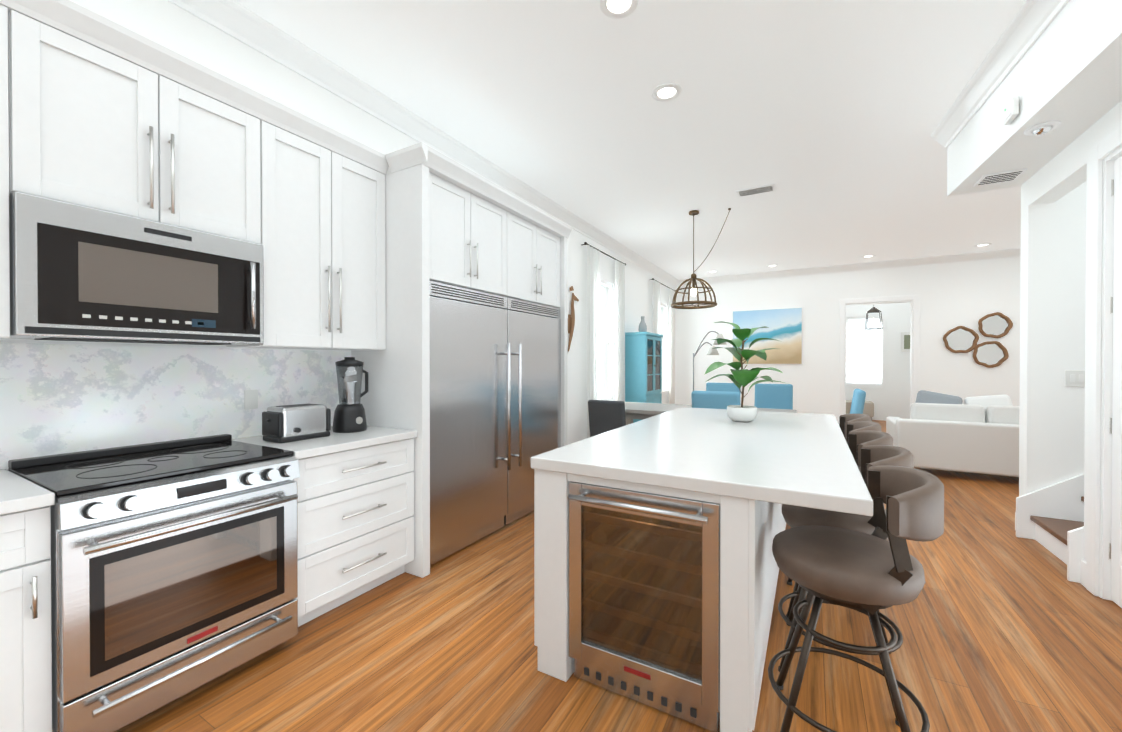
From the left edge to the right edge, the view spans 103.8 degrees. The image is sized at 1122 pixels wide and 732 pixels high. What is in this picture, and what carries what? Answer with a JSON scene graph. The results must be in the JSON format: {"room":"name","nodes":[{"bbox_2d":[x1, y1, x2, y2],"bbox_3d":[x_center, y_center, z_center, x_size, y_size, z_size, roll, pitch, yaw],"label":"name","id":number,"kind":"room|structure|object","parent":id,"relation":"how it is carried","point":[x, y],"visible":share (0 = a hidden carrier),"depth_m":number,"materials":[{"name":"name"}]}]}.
{"room":"dining room and kitchen","nodes":[
{"label":"dining room and kitchen","id":0,"kind":"room"},
{"bbox_2d":[0,0,674,469],"bbox_3d":[-0.584,-0.333,4.790,0.140,3.290,13.340,0,0,30],"label":"wall","id":1,"kind":"structure","parent":0,"point":[178,30],"depth_m":2.85,"materials":[{"name":"paint"}]},
{"bbox_2d":[0,0,47,338],"bbox_3d":[-2.300,-0.721,1.244,0.374,1.250,1.019,0,0,30],"label":"upper cabinet","id":2,"kind":"object","parent":1,"relation":"attached to","point":[23,23],"depth_m":1.55,"materials":[{"name":"paint"}]},
{"bbox_2d":[48,0,267,247],"bbox_3d":[-1.883,-0.982,1.976,0.374,0.736,0.804,0,0,30],"label":"upper cabinet","id":3,"kind":"object","parent":1,"relation":"attached to","point":[98,111],"depth_m":1.84,"materials":[{"name":"paint"}]},
{"bbox_2d":[8,191,263,344],"bbox_3d":[-1.847,-0.358,1.959,0.452,0.504,0.798,0,0,30],"label":"microwave","id":4,"kind":"object","parent":3,"relation":"attached to","point":[82,273],"visible":1,"depth_m":1.77,"materials":[{"name":"silver metal"}]},
{"bbox_2d":[226,96,387,350],"bbox_3d":[-1.515,-0.729,2.624,0.374,1.250,0.821,0,0,30],"label":"upper cabinet","id":5,"kind":"object","parent":1,"relation":"attached to","point":[325,263],"depth_m":2.51,"materials":[{"name":"paint"}]},
{"bbox_2d":[168,0,679,286],"bbox_3d":[-0.505,-1.910,4.655,0.118,0.130,13.196,0,0,30],"label":"crown molding","id":6,"kind":"structure","parent":1,"relation":"attached to","point":[230,17],"depth_m":3.11,"materials":[{"name":"white paint"}]},
{"bbox_2d":[568,286,578,351],"bbox_3d":[0.124,-0.527,5.846,0.042,1.082,0.429,0,0,30],"label":"art","id":7,"kind":"object","parent":1,"relation":"attached to","point":[571,321],"visible":0.9,"depth_m":5.86},
{"bbox_2d":[581,242,625,437],"bbox_3d":[0.683,-0.221,6.750,0.122,3.002,1.524,0,0,30],"label":"curtain","id":8,"kind":"object","parent":1,"relation":"attached to","point":[593,324],"visible":0.88,"depth_m":6.42,"materials":[{"name":"white fabric"}]},
{"bbox_2d":[600,273,614,400],"bbox_3d":[0.591,-0.375,6.802,0.190,2.070,1.060,0,0,30],"label":"window","id":9,"kind":"structure","parent":1,"relation":"in","point":[607,331],"depth_m":7.13,"materials":[{"name":"white glass"}]},
{"bbox_2d":[652,296,668,395],"bbox_3d":[2.087,-0.391,9.431,0.190,2.070,1.170,0,0,30],"label":"window","id":10,"kind":"structure","parent":1,"relation":"in","point":[664,320],"depth_m":9.81,"materials":[{"name":"white glass"}]},
{"bbox_2d":[650,278,674,403],"bbox_3d":[2.179,-0.237,9.380,0.122,3.002,1.634,0,0,30],"label":"curtain","id":11,"kind":"object","parent":1,"relation":"attached to","point":[656,306],"visible":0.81,"depth_m":9.68,"materials":[{"name":"white fabric"}]},
{"bbox_2d":[115,420,1121,731],"bbox_3d":[3.586,1.365,4.304,8.200,0.100,17.000,0,0,30],"label":"floor","id":12,"kind":"structure","parent":0,"point":[1001,626],"depth_m":1.98,"materials":[{"name":"brown wood"}]},
{"bbox_2d":[0,506,51,731],"bbox_3d":[-2.068,0.893,1.395,0.640,0.878,0.485,0,0,30],"label":"base cabinet","id":13,"kind":"object","parent":12,"relation":"on","point":[25,539],"depth_m":1.40,"materials":[{"name":"paint"}]},
{"bbox_2d":[0,466,54,517],"bbox_3d":[-2.634,0.440,0.371,0.666,0.041,2.822,0,0,30],"label":"countertop","id":14,"kind":"structure","parent":13,"relation":"on","point":[18,494],"depth_m":1.42,"materials":[{"name":"white stone"}]},
{"bbox_2d":[8,434,299,731],"bbox_3d":[-1.696,0.852,1.904,0.748,0.953,0.758,0,0,30],"label":"range","id":15,"kind":"object","parent":12,"relation":"on","point":[174,571],"visible":1,"depth_m":1.68,"materials":[{"name":"silver metal"}]},
{"bbox_2d":[293,438,413,626],"bbox_3d":[-1.383,0.885,2.600,0.640,0.878,0.751,0,0,30],"label":"base cabinet","id":16,"kind":"object","parent":12,"relation":"on","point":[355,516],"depth_m":2.40,"materials":[{"name":"paint"}]},
{"bbox_2d":[232,426,416,461],"bbox_3d":[-1.372,0.426,2.590,0.666,0.041,0.752,0,0,30],"label":"countertop","id":17,"kind":"structure","parent":16,"relation":"on","point":[336,443],"depth_m":2.40,"materials":[{"name":"white stone"}]},
{"bbox_2d":[262,403,330,442],"bbox_3d":[-1.480,0.313,2.462,0.188,0.186,0.305,0,0,30],"label":"toaster","id":18,"kind":"object","parent":17,"relation":"on","point":[288,423],"visible":1,"depth_m":2.38,"materials":[{"name":"silver metal"}]},
{"bbox_2d":[332,357,367,432],"bbox_3d":[-1.312,0.174,2.764,0.196,0.459,0.228,0,0,30],"label":"blender","id":19,"kind":"object","parent":17,"relation":"on","point":[349,415],"visible":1,"depth_m":2.69,"materials":[{"name":"black plastic"}]},
{"bbox_2d":[351,142,571,577],"bbox_3d":[-0.692,-0.022,3.693,0.751,2.678,1.937,0,0,30],"label":"cabinet","id":20,"kind":"object","parent":12,"relation":"on","point":[449,221],"visible":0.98,"depth_m":2.91,"materials":[{"name":"paint"}]},
{"bbox_2d":[429,281,560,565],"bbox_3d":[-0.682,0.380,3.714,0.739,1.874,1.743,0,0,30],"label":"refrigerator","id":21,"kind":"object","parent":12,"relation":"on","point":[495,393],"visible":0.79,"depth_m":3.33,"materials":[{"name":"grey metal"}]},
{"bbox_2d":[588,400,625,436],"bbox_3d":[0.648,0.853,5.366,0.456,0.903,0.570,0,0,30],"label":"chair","id":22,"kind":"object","parent":12,"relation":"on","point":[606,416],"visible":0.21,"depth_m":5.14,"materials":[{"name":"grey fabric"}]},
{"bbox_2d":[625,332,662,422],"bbox_3d":[1.433,0.363,7.714,0.473,1.858,0.910,0,0,30],"label":"tall cabinet","id":23,"kind":"object","parent":12,"relation":"on","point":[643,367],"visible":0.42,"depth_m":7.36,"materials":[{"name":"teal paint"}]},
{"bbox_2d":[638,316,646,331],"bbox_3d":[1.431,-0.716,7.703,0.150,0.299,0.150,0,0,30],"label":"vase","id":24,"kind":"object","parent":23,"relation":"on","point":[642,326],"visible":0.79,"depth_m":7.66,"materials":[{"name":"grey ceramic"}]},
{"bbox_2d":[568,481,719,731],"bbox_3d":[0.437,0.906,1.953,0.607,0.839,0.700,0,0,30],"label":"wine cooler","id":25,"kind":"object","parent":12,"relation":"on","point":[644,598],"visible":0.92,"depth_m":1.69,"materials":[{"name":"silver metal"}]},
{"bbox_2d":[534,471,785,731],"bbox_3d":[0.877,0.882,2.777,0.887,0.880,2.468,0,0,30],"label":"kitchen island","id":26,"kind":"object","parent":12,"relation":"on","point":[749,570],"depth_m":1.67,"materials":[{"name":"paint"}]},
{"bbox_2d":[531,407,872,515],"bbox_3d":[1.019,0.416,2.700,1.220,0.050,2.516,0,0,30],"label":"island countertop","id":27,"kind":"structure","parent":26,"relation":"on","point":[789,458],"depth_m":1.88,"materials":[{"name":"white stone"}]},
{"bbox_2d":[704,321,788,421],"bbox_3d":[1.278,0.034,3.056,0.578,0.705,0.501,0,0,30],"label":"fiddle-leaf fig plant","id":28,"kind":"object","parent":27,"relation":"on","point":[743,378],"visible":1,"depth_m":3.03,"materials":[{"name":"green plant"}]},
{"bbox_2d":[693,331,726,390],"bbox_3d":[2.908,0.301,8.739,0.830,1.970,0.810,0,0,30],"label":"floor lamp","id":29,"kind":"object","parent":12,"relation":"on","point":[711,351],"visible":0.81,"depth_m":8.83,"materials":[{"name":"silver metal"}]},
{"bbox_2d":[624,402,796,424],"bbox_3d":[1.710,0.926,5.656,2.300,0.758,1.000,0,0,30],"label":"dining table","id":30,"kind":"object","parent":12,"relation":"on","point":[637,410],"visible":0.17,"depth_m":5.64,"materials":[{"name":"grey wood"}]},
{"bbox_2d":[691,391,740,408],"bbox_3d":[1.716,0.783,4.755,0.480,1.050,0.600,0,0,30],"label":"dining chair","id":31,"kind":"object","parent":12,"relation":"on","point":[714,399],"visible":0.08,"depth_m":4.50,"materials":[{"name":"blue fabric"}]},
{"bbox_2d":[706,382,740,393],"bbox_3d":[2.262,0.773,6.261,0.480,1.050,0.600,0,0,30],"label":"dining chair","id":32,"kind":"object","parent":12,"relation":"on","point":[730,387],"depth_m":6.45,"materials":[{"name":"blue fabric"}]},
{"bbox_2d":[754,383,792,409],"bbox_3d":[2.844,0.775,5.930,0.480,1.050,0.600,0,0,30],"label":"dining chair","id":33,"kind":"object","parent":12,"relation":"on","point":[775,396],"visible":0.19,"depth_m":6.09,"materials":[{"name":"blue fabric"}]},
{"bbox_2d":[786,430,892,617],"bbox_3d":[1.486,0.839,2.389,0.504,0.974,0.481,0,0,28],"label":"bar stool","id":34,"kind":"object","parent":12,"relation":"on","point":[858,440],"visible":0.02,"depth_m":2.35,"materials":[{"name":"beige leather"}]},
{"bbox_2d":[778,445,913,671],"bbox_3d":[1.253,0.842,1.969,0.504,0.974,0.481,0,0,32],"label":"bar stool","id":35,"kind":"object","parent":12,"relation":"on","point":[871,455],"visible":0.31,"depth_m":1.89,"materials":[{"name":"beige leather"}]},
{"bbox_2d":[839,414,870,441],"bbox_3d":[1.956,0.834,3.215,0.504,0.974,0.481,0,0,28],"label":"bar stool","id":36,"kind":"object","parent":12,"relation":"on","point":[844,419],"visible":0.06,"depth_m":3.23,"materials":[{"name":"beige leather"}]},
{"bbox_2d":[768,466,943,731],"bbox_3d":[1.002,0.844,1.537,0.504,0.974,0.481,0,0,28],"label":"bar stool","id":37,"kind":"object","parent":12,"relation":"on","point":[868,575],"visible":1,"depth_m":1.43,"materials":[{"name":"beige leather"}]},
{"bbox_2d":[850,389,865,413],"bbox_3d":[3.047,0.781,4.952,0.600,1.050,0.480,0,0,30],"label":"dining chair","id":38,"kind":"object","parent":12,"relation":"on","point":[858,401],"visible":0.21,"depth_m":4.63,"materials":[{"name":"blue fabric"}]},
{"bbox_2d":[846,400,873,421],"bbox_3d":[6.864,1.048,10.318,0.750,0.458,0.500,0,0,30],"label":"ottoman","id":39,"kind":"object","parent":12,"relation":"on","point":[868,409],"visible":0.38,"depth_m":9.99,"materials":[{"name":"beige fabric"}]},
{"bbox_2d":[847,421,880,445],"bbox_3d":[1.728,0.837,2.803,0.504,0.974,0.481,0,0,32],"label":"bar stool","id":40,"kind":"object","parent":12,"relation":"on","point":[862,426],"visible":0.12,"depth_m":2.78,"materials":[{"name":"beige leather"}]},
{"bbox_2d":[886,390,1019,476],"bbox_3d":[5.381,0.809,5.161,2.430,0.999,0.970,0,0,30],"label":"sofa","id":41,"kind":"object","parent":12,"relation":"on","point":[947,432],"visible":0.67,"depth_m":5.12,"materials":[{"name":"fabric"}]},
{"bbox_2d":[1016,473,1083,582],"bbox_3d":[4.407,0.368,2.439,2.485,1.913,0.812,0,0,30],"label":"stairs","id":42,"kind":"structure","parent":12,"relation":"on","point":[1050,518],"depth_m":3.24,"materials":[{"name":"white paint"}]},
{"bbox_2d":[235,0,1026,279],"bbox_3d":[3.586,-2.025,4.283,8.200,0.100,17.000,0,0,30],"label":"ceiling","id":43,"kind":"structure","parent":0,"point":[825,117],"depth_m":3.34,"materials":[{"name":"paint"}]},
{"bbox_2d":[600,0,637,18],"bbox_3d":[0.313,-1.956,2.372,0.206,0.012,0.206,0,0,30],"label":"recessed light","id":44,"kind":"object","parent":43,"relation":"in","point":[616,9],"visible":1,"depth_m":2.40,"materials":[{"name":"white paint"}]},
{"bbox_2d":[652,83,680,100],"bbox_3d":[0.757,-1.961,3.154,0.206,0.012,0.206,0,0,30],"label":"recessed light","id":45,"kind":"object","parent":43,"relation":"in","point":[667,91],"visible":1,"depth_m":3.15,"materials":[{"name":"white paint"}]},
{"bbox_2d":[671,208,730,308],"bbox_3d":[1.773,-1.372,5.618,0.727,1.218,0.575,0,0,30],"label":"pendant light","id":46,"kind":"object","parent":43,"relation":"hanging from","point":[694,291],"visible":1,"depth_m":5.62,"materials":[{"name":"brown wicker"}]},
{"bbox_2d":[736,184,775,196],"bbox_3d":[2.193,-1.971,4.949,0.400,0.012,0.200,0,0,30],"label":"ceiling vent","id":47,"kind":"object","parent":43,"relation":"in","point":[757,190],"visible":0.96,"depth_m":4.93,"materials":[{"name":"white metal"}]},
{"bbox_2d":[865,307,882,329],"bbox_3d":[6.700,-1.396,9.419,0.293,1.215,0.293,0,0,30],"label":"lantern pendant light","id":48,"kind":"object","parent":43,"relation":"hanging from","point":[873,310],"visible":0.9,"depth_m":9.39,"materials":[{"name":"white metal"}]},
{"bbox_2d":[975,243,990,246],"bbox_3d":[6.923,-1.986,7.218,0.206,0.012,0.206,0,0,30],"label":"recessed light","id":49,"kind":"object","parent":43,"relation":"in","point":[982,244],"visible":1,"depth_m":7.19,"materials":[{"name":"white paint"}]},
{"bbox_2d":[947,0,1121,195],"bbox_3d":[1.991,-1.685,1.027,0.449,0.540,5.920,0,0,30],"label":"soffit beam","id":50,"kind":"structure","parent":43,"relation":"attached to","point":[1066,70],"depth_m":2.49,"materials":[{"name":"paint"}]},
{"bbox_2d":[931,0,1068,147],"bbox_3d":[1.949,-1.888,1.071,0.556,0.130,5.880,0,0,30],"label":"crown molding","id":51,"kind":"structure","parent":50,"relation":"attached to","point":[1032,20],"depth_m":2.74,"materials":[{"name":"white paint"}]},
{"bbox_2d":[974,169,1026,185],"bbox_3d":[3.315,-1.422,3.325,0.240,0.010,0.220,0,0,30],"label":"air vent grille","id":52,"kind":"object","parent":50,"relation":"attached to","point":[1000,177],"visible":1,"depth_m":3.31,"materials":[{"name":"white metal"}]},
{"bbox_2d":[1004,96,1018,124],"bbox_3d":[2.752,-1.560,2.690,0.033,0.110,0.140,0,0,30],"label":"box","id":53,"kind":"object","parent":50,"relation":"attached to","point":[1011,110],"visible":1,"depth_m":2.66,"materials":[{"name":"white plastic"}]},
{"bbox_2d":[1024,120,1060,134],"bbox_3d":[2.870,-1.412,2.623,0.150,0.060,0.150,0,0,30],"label":"light","id":54,"kind":"object","parent":50,"relation":"attached to","point":[1042,128],"visible":1,"depth_m":2.60,"materials":[{"name":"white paint"}]},
{"bbox_2d":[675,257,1020,422],"bbox_3d":[6.043,-0.356,8.614,7.880,3.290,0.140,0,0,30],"label":"wall","id":55,"kind":"structure","parent":0,"point":[968,294],"depth_m":8.79,"materials":[{"name":"paint"}]},
{"bbox_2d":[732,307,801,363],"bbox_3d":[4.403,-0.626,9.441,1.360,1.180,0.036,0,0,30],"label":"painting","id":56,"kind":"object","parent":55,"relation":"attached to","point":[784,325],"visible":0.79,"depth_m":9.35,"materials":[{"name":"multicoloured paint"}]},
{"bbox_2d":[680,248,1020,285],"bbox_3d":[6.032,-1.933,8.464,7.476,0.130,0.110,0,0,30],"label":"crown molding","id":57,"kind":"structure","parent":55,"relation":"attached to","point":[1006,253],"depth_m":8.47,"materials":[{"name":"white paint"}]},
{"bbox_2d":[839,295,919,418],"bbox_3d":[6.146,-0.019,8.544,1.260,2.613,0.160,0,0,30],"label":"door frame","id":58,"kind":"structure","parent":55,"relation":"attached to","point":[915,299],"depth_m":8.36,"materials":[{"name":"white paint"}]},
{"bbox_2d":[943,326,978,352],"bbox_3d":[7.150,-0.476,7.870,0.499,0.490,0.053,0,0,30],"label":"round mirror","id":59,"kind":"object","parent":55,"relation":"attached to","point":[960,339],"visible":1,"depth_m":7.88,"materials":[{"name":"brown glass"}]},
{"bbox_2d":[973,341,1008,367],"bbox_3d":[7.493,-0.201,7.676,0.468,0.468,0.053,0,0,30],"label":"round mirror","id":60,"kind":"object","parent":55,"relation":"attached to","point":[990,354],"visible":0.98,"depth_m":7.68,"materials":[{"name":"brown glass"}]},
{"bbox_2d":[978,312,1012,337],"bbox_3d":[7.547,-0.708,7.643,0.451,0.455,0.053,0,0,30],"label":"round mirror","id":61,"kind":"object","parent":55,"relation":"attached to","point":[996,325],"visible":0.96,"depth_m":7.65,"materials":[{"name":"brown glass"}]},
{"bbox_2d":[846,302,909,420],"bbox_3d":[7.397,-0.367,10.489,3.180,3.290,0.140,0,0,30],"label":"wall","id":62,"kind":"structure","parent":0,"point":[892,399],"depth_m":10.21,"materials":[{"name":"paint"}]},
{"bbox_2d":[846,312,886,387],"bbox_3d":[7.261,-0.373,10.553,0.890,1.790,0.160,0,0,30],"label":"room window","id":63,"kind":"structure","parent":62,"relation":"in","point":[882,360],"depth_m":10.46,"materials":[{"name":"white paint"}]},
{"bbox_2d":[901,332,909,351],"bbox_3d":[8.006,-0.550,10.041,0.400,0.460,0.031,0,0,30],"label":"picture frame","id":64,"kind":"object","parent":62,"relation":"attached to","point":[905,341],"visible":0.48,"depth_m":10.09,"materials":[{"name":"white"}]},
{"bbox_2d":[1052,182,1085,484],"bbox_3d":[5.133,-0.319,2.574,3.210,3.290,0.140,0,0,30],"label":"wall","id":65,"kind":"structure","parent":0,"point":[1069,322],"depth_m":3.25,"materials":[{"name":"paint"}]},
{"bbox_2d":[1065,370,1084,386],"bbox_3d":[3.804,0.092,3.244,0.120,0.120,0.010,0,0,30],"label":"switch plate","id":66,"kind":"object","parent":65,"relation":"attached to","point":[1074,378],"visible":0.88,"depth_m":3.25,"materials":[{"name":"white plastic"}]},
{"bbox_2d":[1019,101,1121,597],"bbox_3d":[1.823,-0.304,0.142,0.140,3.290,7.640,0,0,30],"label":"wall","id":67,"kind":"structure","parent":0,"point":[1064,172],"depth_m":3.33,"materials":[{"name":"paint"}]},
{"bbox_2d":[838,423,1085,587],"bbox_3d":[2.750,1.248,2.833,7.596,0.148,13.178,0,0,30],"label":"baseboard","id":68,"kind":"structure","parent":67,"relation":"attached to","point":[1083,573],"depth_m":2.64,"materials":[{"name":"white paint"}]},
{"bbox_2d":[1086,126,1121,600],"bbox_3d":[2.910,0.031,2.080,0.160,2.593,1.110,0,0,30],"label":"door frame","id":69,"kind":"structure","parent":67,"relation":"attached to","point":[1104,148],"depth_m":2.52,"materials":[{"name":"white paint"}]},
{"bbox_2d":[1109,156,1121,607],"bbox_3d":[2.875,0.086,2.100,0.104,2.470,0.912,0,0,30],"label":"door","id":70,"kind":"structure","parent":67,"relation":"in","point":[1115,552],"depth_m":2.44,"materials":[{"name":"white paint"}]},
{"label":"outside","id":71,"kind":"structure","parent":0,"visible":0},
{"bbox_2d":[600,287,878,396],"bbox_3d":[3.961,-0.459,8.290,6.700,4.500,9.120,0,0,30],"label":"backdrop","id":72,"kind":"structure","parent":71,"point":[867,353],"depth_m":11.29,"materials":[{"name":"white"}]}
]}

